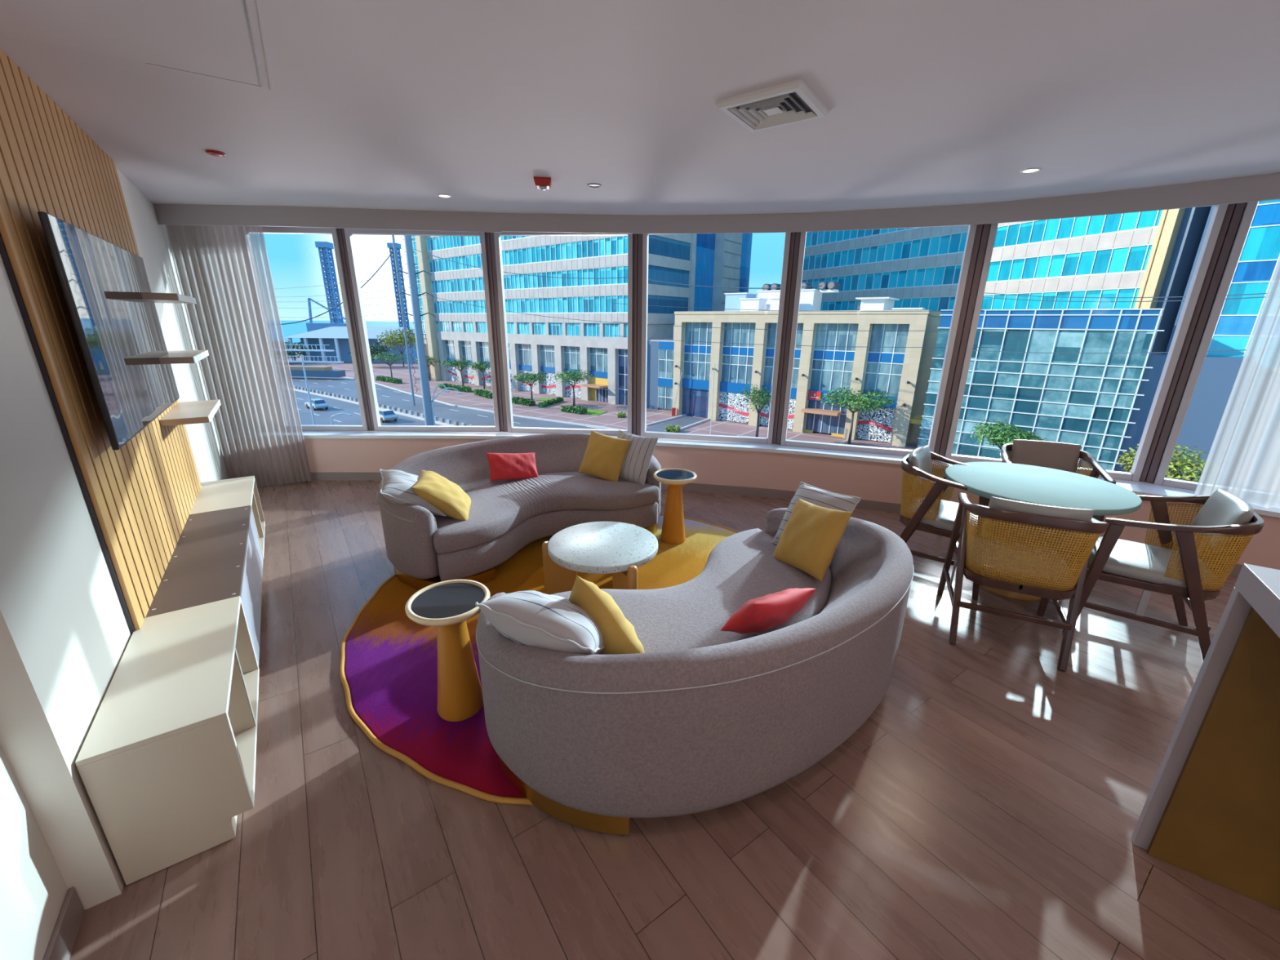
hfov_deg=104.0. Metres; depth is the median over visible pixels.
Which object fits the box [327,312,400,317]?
power cable
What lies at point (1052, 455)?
armchair
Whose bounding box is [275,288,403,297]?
power cable
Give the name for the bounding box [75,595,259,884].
base cabinet
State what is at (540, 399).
lawn patch
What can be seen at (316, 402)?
car
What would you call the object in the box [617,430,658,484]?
striped cushion
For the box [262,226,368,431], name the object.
window
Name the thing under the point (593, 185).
recessed light
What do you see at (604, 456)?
cushion
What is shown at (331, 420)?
street lamp
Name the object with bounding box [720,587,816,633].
lumbar cushion
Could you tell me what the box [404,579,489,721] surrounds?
pedestal side table
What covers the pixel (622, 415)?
hedge
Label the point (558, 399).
hedge
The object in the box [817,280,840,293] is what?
exhaust fan
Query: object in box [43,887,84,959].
baseboard
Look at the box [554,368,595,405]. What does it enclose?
street tree
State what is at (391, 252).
power cable
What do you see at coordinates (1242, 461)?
sheer curtain
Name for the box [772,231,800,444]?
trim
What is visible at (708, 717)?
curved sofa
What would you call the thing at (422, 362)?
pole
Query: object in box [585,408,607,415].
lawn patch
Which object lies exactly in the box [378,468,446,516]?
striped cushion
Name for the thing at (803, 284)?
exhaust fan
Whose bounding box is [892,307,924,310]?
rooftop unit
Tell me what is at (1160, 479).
window
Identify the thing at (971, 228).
window
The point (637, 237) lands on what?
trim
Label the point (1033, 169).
recessed light
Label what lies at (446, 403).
kerb
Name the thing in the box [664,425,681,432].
hedge
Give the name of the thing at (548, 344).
office tower
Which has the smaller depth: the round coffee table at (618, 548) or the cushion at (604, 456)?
the round coffee table at (618, 548)
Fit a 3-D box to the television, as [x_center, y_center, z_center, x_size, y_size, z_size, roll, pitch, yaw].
[-2.454,-0.695,2.379,0.071,0.813,1.575,-11,21,-33]
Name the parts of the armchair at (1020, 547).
leg, tie plate, leg, seat frame, rail, arm rail, leg, tie plate, leg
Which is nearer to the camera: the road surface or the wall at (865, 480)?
the wall at (865, 480)
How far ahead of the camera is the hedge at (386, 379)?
103.73 m
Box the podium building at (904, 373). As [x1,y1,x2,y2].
[672,310,942,447]
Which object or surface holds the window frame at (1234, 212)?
attached to the wall at (865, 480)
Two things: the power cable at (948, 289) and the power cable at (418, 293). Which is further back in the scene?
the power cable at (418, 293)
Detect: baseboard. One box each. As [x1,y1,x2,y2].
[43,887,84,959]
[311,471,1242,577]
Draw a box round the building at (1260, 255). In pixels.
[1164,199,1279,357]
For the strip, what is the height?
0.220 m
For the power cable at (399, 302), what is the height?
0.903 m
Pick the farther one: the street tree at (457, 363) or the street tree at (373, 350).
the street tree at (373, 350)
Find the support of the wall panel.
attached to the wall at (65, 634)
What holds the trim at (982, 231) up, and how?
attached to the wall at (865, 480)
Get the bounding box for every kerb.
[343,376,618,429]
[645,413,686,426]
[680,418,709,430]
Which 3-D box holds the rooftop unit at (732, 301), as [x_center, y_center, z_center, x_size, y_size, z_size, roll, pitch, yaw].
[13.491,-23.535,67.291,3.240,2.890,3.240,13,22,35]
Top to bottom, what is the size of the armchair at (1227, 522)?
0.838 m
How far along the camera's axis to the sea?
1104.25 m
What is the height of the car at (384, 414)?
1.430 m
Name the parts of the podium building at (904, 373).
entrance door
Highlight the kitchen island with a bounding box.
[1131,563,1279,910]
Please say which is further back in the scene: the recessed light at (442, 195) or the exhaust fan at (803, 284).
the exhaust fan at (803, 284)
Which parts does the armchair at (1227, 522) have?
leg, leg, tie plate, seat frame, leg, arm rail, rail, leg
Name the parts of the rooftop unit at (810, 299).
lid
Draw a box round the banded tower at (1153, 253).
[801,206,1211,353]
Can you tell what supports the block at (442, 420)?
on the strip
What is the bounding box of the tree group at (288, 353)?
[284,340,319,358]
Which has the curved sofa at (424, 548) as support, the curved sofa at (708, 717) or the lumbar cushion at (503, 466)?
the lumbar cushion at (503, 466)
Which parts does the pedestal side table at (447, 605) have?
glass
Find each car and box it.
[304,398,328,410]
[378,408,397,422]
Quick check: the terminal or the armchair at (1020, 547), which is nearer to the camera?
the armchair at (1020, 547)
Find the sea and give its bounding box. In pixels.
[280,320,414,344]
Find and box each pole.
[391,235,417,404]
[392,235,435,425]
[710,362,715,434]
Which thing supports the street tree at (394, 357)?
on the pavement
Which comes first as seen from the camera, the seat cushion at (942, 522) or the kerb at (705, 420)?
the seat cushion at (942, 522)
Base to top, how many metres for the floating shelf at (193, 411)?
0.036 m
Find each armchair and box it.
[899,445,990,599]
[937,492,1107,671]
[1000,439,1115,576]
[1062,488,1264,662]
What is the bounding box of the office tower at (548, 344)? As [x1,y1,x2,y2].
[411,232,752,404]
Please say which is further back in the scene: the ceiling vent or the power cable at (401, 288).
the power cable at (401, 288)
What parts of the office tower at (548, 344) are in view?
tall doorway, mustard panel, entrance door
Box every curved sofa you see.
[377,432,661,590]
[475,507,914,835]
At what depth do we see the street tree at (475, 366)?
93.62 m
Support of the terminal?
on the pavement
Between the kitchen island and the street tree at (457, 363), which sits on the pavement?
the street tree at (457, 363)
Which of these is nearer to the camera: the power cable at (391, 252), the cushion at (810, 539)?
the cushion at (810, 539)
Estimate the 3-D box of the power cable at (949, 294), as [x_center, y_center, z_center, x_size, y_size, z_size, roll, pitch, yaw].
[20.561,-8.717,23.649,0.034,0.742,12.975,-7,19,-22]
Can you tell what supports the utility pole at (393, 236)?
on the road surface
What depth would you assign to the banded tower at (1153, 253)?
58.27 m
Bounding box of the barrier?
[671,372,682,416]
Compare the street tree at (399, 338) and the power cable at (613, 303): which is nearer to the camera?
the power cable at (613, 303)
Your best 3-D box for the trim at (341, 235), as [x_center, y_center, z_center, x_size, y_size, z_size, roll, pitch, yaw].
[-2.922,-1.506,5.205,0.079,2.005,0.062,2,18,5]
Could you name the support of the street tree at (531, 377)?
on the pavement
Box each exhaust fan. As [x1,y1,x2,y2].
[762,283,781,290]
[800,282,812,288]
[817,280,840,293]
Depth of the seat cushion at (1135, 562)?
2.65 m
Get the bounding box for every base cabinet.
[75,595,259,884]
[145,505,262,666]
[189,475,265,559]
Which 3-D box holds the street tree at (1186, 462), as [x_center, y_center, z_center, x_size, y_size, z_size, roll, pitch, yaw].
[32.068,0.681,30.280,3.283,5.823,3.517,8,19,22]
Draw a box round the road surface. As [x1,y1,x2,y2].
[288,346,606,429]
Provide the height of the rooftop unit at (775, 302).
2.090 m
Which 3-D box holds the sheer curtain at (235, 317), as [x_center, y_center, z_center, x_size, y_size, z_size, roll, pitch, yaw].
[-3.796,-1.131,4.806,0.726,2.498,0.069,-5,18,-16]
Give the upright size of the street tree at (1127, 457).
4.962 m
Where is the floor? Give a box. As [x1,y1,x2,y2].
[69,480,1279,959]
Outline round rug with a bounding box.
[339,514,738,804]
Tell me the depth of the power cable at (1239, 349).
23.18 m
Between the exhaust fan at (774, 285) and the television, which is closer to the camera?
the television
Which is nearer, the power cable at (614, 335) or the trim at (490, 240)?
the trim at (490, 240)
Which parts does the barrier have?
barrier arm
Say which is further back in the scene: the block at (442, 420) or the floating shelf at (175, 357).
the block at (442, 420)
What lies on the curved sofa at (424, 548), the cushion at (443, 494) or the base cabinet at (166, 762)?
the cushion at (443, 494)
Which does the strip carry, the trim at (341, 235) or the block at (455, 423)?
the block at (455, 423)
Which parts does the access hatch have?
frame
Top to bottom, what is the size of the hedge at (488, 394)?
1.073 m
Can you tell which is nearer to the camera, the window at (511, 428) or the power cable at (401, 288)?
the window at (511, 428)
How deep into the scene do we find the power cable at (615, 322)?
33.69 m
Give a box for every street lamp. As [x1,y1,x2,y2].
[300,354,315,425]
[330,413,351,425]
[431,383,461,425]
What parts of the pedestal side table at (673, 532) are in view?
glass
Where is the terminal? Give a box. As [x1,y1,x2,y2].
[284,326,417,362]
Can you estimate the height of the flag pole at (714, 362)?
8.300 m
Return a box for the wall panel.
[0,48,200,635]
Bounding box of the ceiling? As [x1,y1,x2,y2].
[0,0,1279,215]
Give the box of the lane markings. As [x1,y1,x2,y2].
[298,377,599,428]
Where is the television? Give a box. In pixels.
[37,211,179,450]
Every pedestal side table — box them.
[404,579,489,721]
[653,468,697,544]
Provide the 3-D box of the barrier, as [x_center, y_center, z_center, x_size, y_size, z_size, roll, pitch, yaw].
[5.063,-11.790,68.746,1.212,6.009,0.613,1,17,0]
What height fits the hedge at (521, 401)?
1.052 m
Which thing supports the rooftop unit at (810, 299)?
on the podium building at (904, 373)
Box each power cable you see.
[274,274,404,288]
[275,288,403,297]
[280,252,392,324]
[288,302,403,308]
[304,294,404,302]
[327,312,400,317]
[413,248,627,278]
[417,293,622,323]
[613,302,952,311]
[613,335,995,347]
[614,321,992,331]
[648,279,822,288]
[948,288,1266,297]
[949,293,1265,302]
[972,349,1246,353]
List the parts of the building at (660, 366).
curtain glass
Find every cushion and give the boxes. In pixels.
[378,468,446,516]
[412,470,471,520]
[475,590,604,654]
[486,452,538,481]
[568,575,644,654]
[577,430,630,481]
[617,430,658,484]
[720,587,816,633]
[771,481,861,544]
[773,498,852,581]
[902,497,977,535]
[958,535,1075,591]
[1088,535,1218,591]
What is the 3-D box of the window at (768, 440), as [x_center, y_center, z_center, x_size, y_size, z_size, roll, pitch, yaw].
[0.684,-1.376,4.906,1.351,2.005,0.070,4,18,11]
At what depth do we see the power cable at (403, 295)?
82.91 m
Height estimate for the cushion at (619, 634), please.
0.509 m
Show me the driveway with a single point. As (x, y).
(686, 420)
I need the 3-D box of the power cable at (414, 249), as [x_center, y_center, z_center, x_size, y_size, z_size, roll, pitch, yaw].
[-12.915,-21.261,48.152,31.073,4.332,0.055,11,20,31]
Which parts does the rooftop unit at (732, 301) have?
lid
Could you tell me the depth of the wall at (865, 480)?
4.92 m
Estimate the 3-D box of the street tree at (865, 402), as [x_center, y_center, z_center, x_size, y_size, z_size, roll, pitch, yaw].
[22.783,-6.674,53.169,8.035,5.942,7.139,1,17,0]
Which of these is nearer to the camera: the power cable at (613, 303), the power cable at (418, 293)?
the power cable at (613, 303)
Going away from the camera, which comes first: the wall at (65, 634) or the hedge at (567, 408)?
the wall at (65, 634)
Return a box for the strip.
[293,388,461,426]
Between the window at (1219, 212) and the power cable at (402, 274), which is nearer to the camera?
the window at (1219, 212)
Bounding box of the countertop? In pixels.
[1234,563,1279,638]
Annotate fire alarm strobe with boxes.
[533,176,551,190]
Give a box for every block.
[439,417,444,422]
[446,419,451,424]
[453,421,458,426]
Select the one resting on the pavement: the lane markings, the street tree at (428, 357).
the street tree at (428, 357)
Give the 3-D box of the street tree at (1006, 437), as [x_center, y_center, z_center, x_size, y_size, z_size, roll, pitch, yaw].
[27.503,-1.611,37.715,5.072,5.644,5.086,15,23,39]
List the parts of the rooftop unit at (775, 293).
lid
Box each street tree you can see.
[347,342,390,362]
[370,351,412,377]
[376,327,416,366]
[414,355,439,381]
[439,357,471,386]
[466,360,490,389]
[511,371,548,399]
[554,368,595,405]
[741,383,771,437]
[816,386,897,444]
[969,418,1051,458]
[1115,443,1139,472]
[1164,444,1207,482]
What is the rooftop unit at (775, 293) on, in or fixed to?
on the podium building at (904, 373)
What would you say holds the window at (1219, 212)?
in the wall at (865, 480)
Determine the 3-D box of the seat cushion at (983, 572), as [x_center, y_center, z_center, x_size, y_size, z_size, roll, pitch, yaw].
[2.047,0.439,2.746,0.500,0.069,0.509,9,19,25]
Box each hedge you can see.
[375,375,402,383]
[439,382,471,392]
[473,389,493,398]
[511,396,535,406]
[537,396,564,408]
[560,404,587,414]
[616,411,626,417]
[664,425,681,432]
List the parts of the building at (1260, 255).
glass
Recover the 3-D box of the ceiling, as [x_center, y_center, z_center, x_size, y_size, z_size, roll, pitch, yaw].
[0.615,-1.482,1.230,11.000,0.300,7.840,1,17,0]
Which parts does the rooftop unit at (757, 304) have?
lid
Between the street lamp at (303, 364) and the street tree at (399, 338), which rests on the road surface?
the street lamp at (303, 364)
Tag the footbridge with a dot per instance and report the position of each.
(295, 349)
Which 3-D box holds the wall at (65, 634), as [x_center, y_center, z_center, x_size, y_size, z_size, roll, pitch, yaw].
[-1.973,-0.079,1.438,0.320,2.550,9.600,-11,21,-33]
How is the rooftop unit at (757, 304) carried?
on the podium building at (904, 373)
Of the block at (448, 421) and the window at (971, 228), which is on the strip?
the block at (448, 421)
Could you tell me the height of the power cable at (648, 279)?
1.775 m
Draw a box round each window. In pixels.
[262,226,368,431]
[343,228,500,431]
[493,231,632,435]
[640,232,791,444]
[780,224,977,456]
[944,204,1228,481]
[1153,199,1279,490]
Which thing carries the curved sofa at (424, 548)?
on the round rug
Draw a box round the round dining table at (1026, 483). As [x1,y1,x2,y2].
[944,462,1142,600]
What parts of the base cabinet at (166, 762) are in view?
panel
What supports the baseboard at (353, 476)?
attached to the wall at (865, 480)
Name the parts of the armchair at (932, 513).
rail, leg, leg, seat frame, arm rail, tie plate, leg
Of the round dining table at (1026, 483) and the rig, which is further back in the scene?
the rig
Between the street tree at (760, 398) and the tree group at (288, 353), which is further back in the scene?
the tree group at (288, 353)
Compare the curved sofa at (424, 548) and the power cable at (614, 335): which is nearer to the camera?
the curved sofa at (424, 548)
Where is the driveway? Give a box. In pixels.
[645,415,705,432]
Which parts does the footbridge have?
railing, railing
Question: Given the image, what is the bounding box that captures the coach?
[289,365,346,377]
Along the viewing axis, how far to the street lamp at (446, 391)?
58.08 m
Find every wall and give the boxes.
[0,168,228,959]
[303,438,1279,569]
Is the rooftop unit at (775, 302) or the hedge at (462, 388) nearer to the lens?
the rooftop unit at (775, 302)
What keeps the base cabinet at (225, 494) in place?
on the floor
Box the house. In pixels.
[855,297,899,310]
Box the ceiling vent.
[715,78,829,132]
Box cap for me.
[205,149,226,156]
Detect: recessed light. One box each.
[436,193,452,197]
[586,183,601,187]
[1019,167,1041,173]
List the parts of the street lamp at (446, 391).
post, arm, arm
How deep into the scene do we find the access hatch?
1.64 m
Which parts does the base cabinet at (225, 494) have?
panel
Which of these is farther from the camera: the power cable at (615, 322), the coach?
the coach
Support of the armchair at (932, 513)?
on the floor
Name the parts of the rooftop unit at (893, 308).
casing, lid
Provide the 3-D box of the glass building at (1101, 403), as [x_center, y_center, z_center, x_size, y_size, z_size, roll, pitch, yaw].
[38.815,-8.308,46.000,21.100,13.895,6.100,13,21,35]
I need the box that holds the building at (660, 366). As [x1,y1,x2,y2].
[646,324,674,410]
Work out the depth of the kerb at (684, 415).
65.81 m
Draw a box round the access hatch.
[0,0,273,90]
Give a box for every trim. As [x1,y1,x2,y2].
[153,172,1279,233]
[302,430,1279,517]
[337,228,374,431]
[484,232,507,431]
[631,233,642,435]
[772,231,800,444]
[933,223,991,457]
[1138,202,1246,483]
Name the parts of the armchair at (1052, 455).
arm rail, leg, leg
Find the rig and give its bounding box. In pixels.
[306,241,409,331]
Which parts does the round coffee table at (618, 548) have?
leg, leg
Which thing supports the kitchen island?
on the floor
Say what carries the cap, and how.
attached to the ceiling
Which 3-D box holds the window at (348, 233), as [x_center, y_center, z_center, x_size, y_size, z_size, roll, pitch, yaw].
[-2.207,-1.498,5.203,1.351,2.005,0.070,0,17,-2]
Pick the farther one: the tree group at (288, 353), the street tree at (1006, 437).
the tree group at (288, 353)
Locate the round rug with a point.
(388, 662)
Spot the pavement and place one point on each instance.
(609, 419)
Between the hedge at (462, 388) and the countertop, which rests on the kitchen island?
the countertop
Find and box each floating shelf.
[141,292,196,303]
[159,350,208,364]
[159,399,221,426]
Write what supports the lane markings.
on the road surface
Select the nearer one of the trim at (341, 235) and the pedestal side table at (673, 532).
the pedestal side table at (673, 532)
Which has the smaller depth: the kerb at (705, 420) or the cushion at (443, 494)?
the cushion at (443, 494)
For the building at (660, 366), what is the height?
12.200 m
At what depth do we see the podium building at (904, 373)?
57.36 m
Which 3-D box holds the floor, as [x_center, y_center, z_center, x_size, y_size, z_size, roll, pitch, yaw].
[0.588,1.213,2.078,11.000,0.250,7.840,1,17,0]
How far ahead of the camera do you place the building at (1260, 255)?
38.77 m
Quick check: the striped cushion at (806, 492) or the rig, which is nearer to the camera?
the striped cushion at (806, 492)
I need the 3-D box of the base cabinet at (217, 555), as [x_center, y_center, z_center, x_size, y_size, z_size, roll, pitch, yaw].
[-2.303,0.593,2.736,0.326,0.475,1.377,-11,21,-33]
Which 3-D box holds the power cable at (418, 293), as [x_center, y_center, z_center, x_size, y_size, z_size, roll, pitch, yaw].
[-12.770,-18.125,52.350,28.149,3.225,0.041,8,19,21]
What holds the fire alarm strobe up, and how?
attached to the ceiling
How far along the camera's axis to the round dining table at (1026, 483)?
3.06 m
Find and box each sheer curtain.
[165,224,311,486]
[1194,257,1279,507]
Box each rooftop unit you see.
[724,292,757,311]
[739,297,768,311]
[756,289,780,311]
[768,297,779,310]
[799,288,822,311]
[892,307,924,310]
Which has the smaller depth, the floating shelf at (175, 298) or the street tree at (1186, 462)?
the floating shelf at (175, 298)
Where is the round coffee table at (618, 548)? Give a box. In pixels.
[542,521,657,595]
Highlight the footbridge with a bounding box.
[286,344,343,363]
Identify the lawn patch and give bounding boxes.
[535,398,554,400]
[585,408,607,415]
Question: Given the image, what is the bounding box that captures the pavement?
[288,346,1010,457]
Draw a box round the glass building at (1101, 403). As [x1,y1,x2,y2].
[917,308,1243,479]
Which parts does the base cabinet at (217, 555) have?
panel, door, door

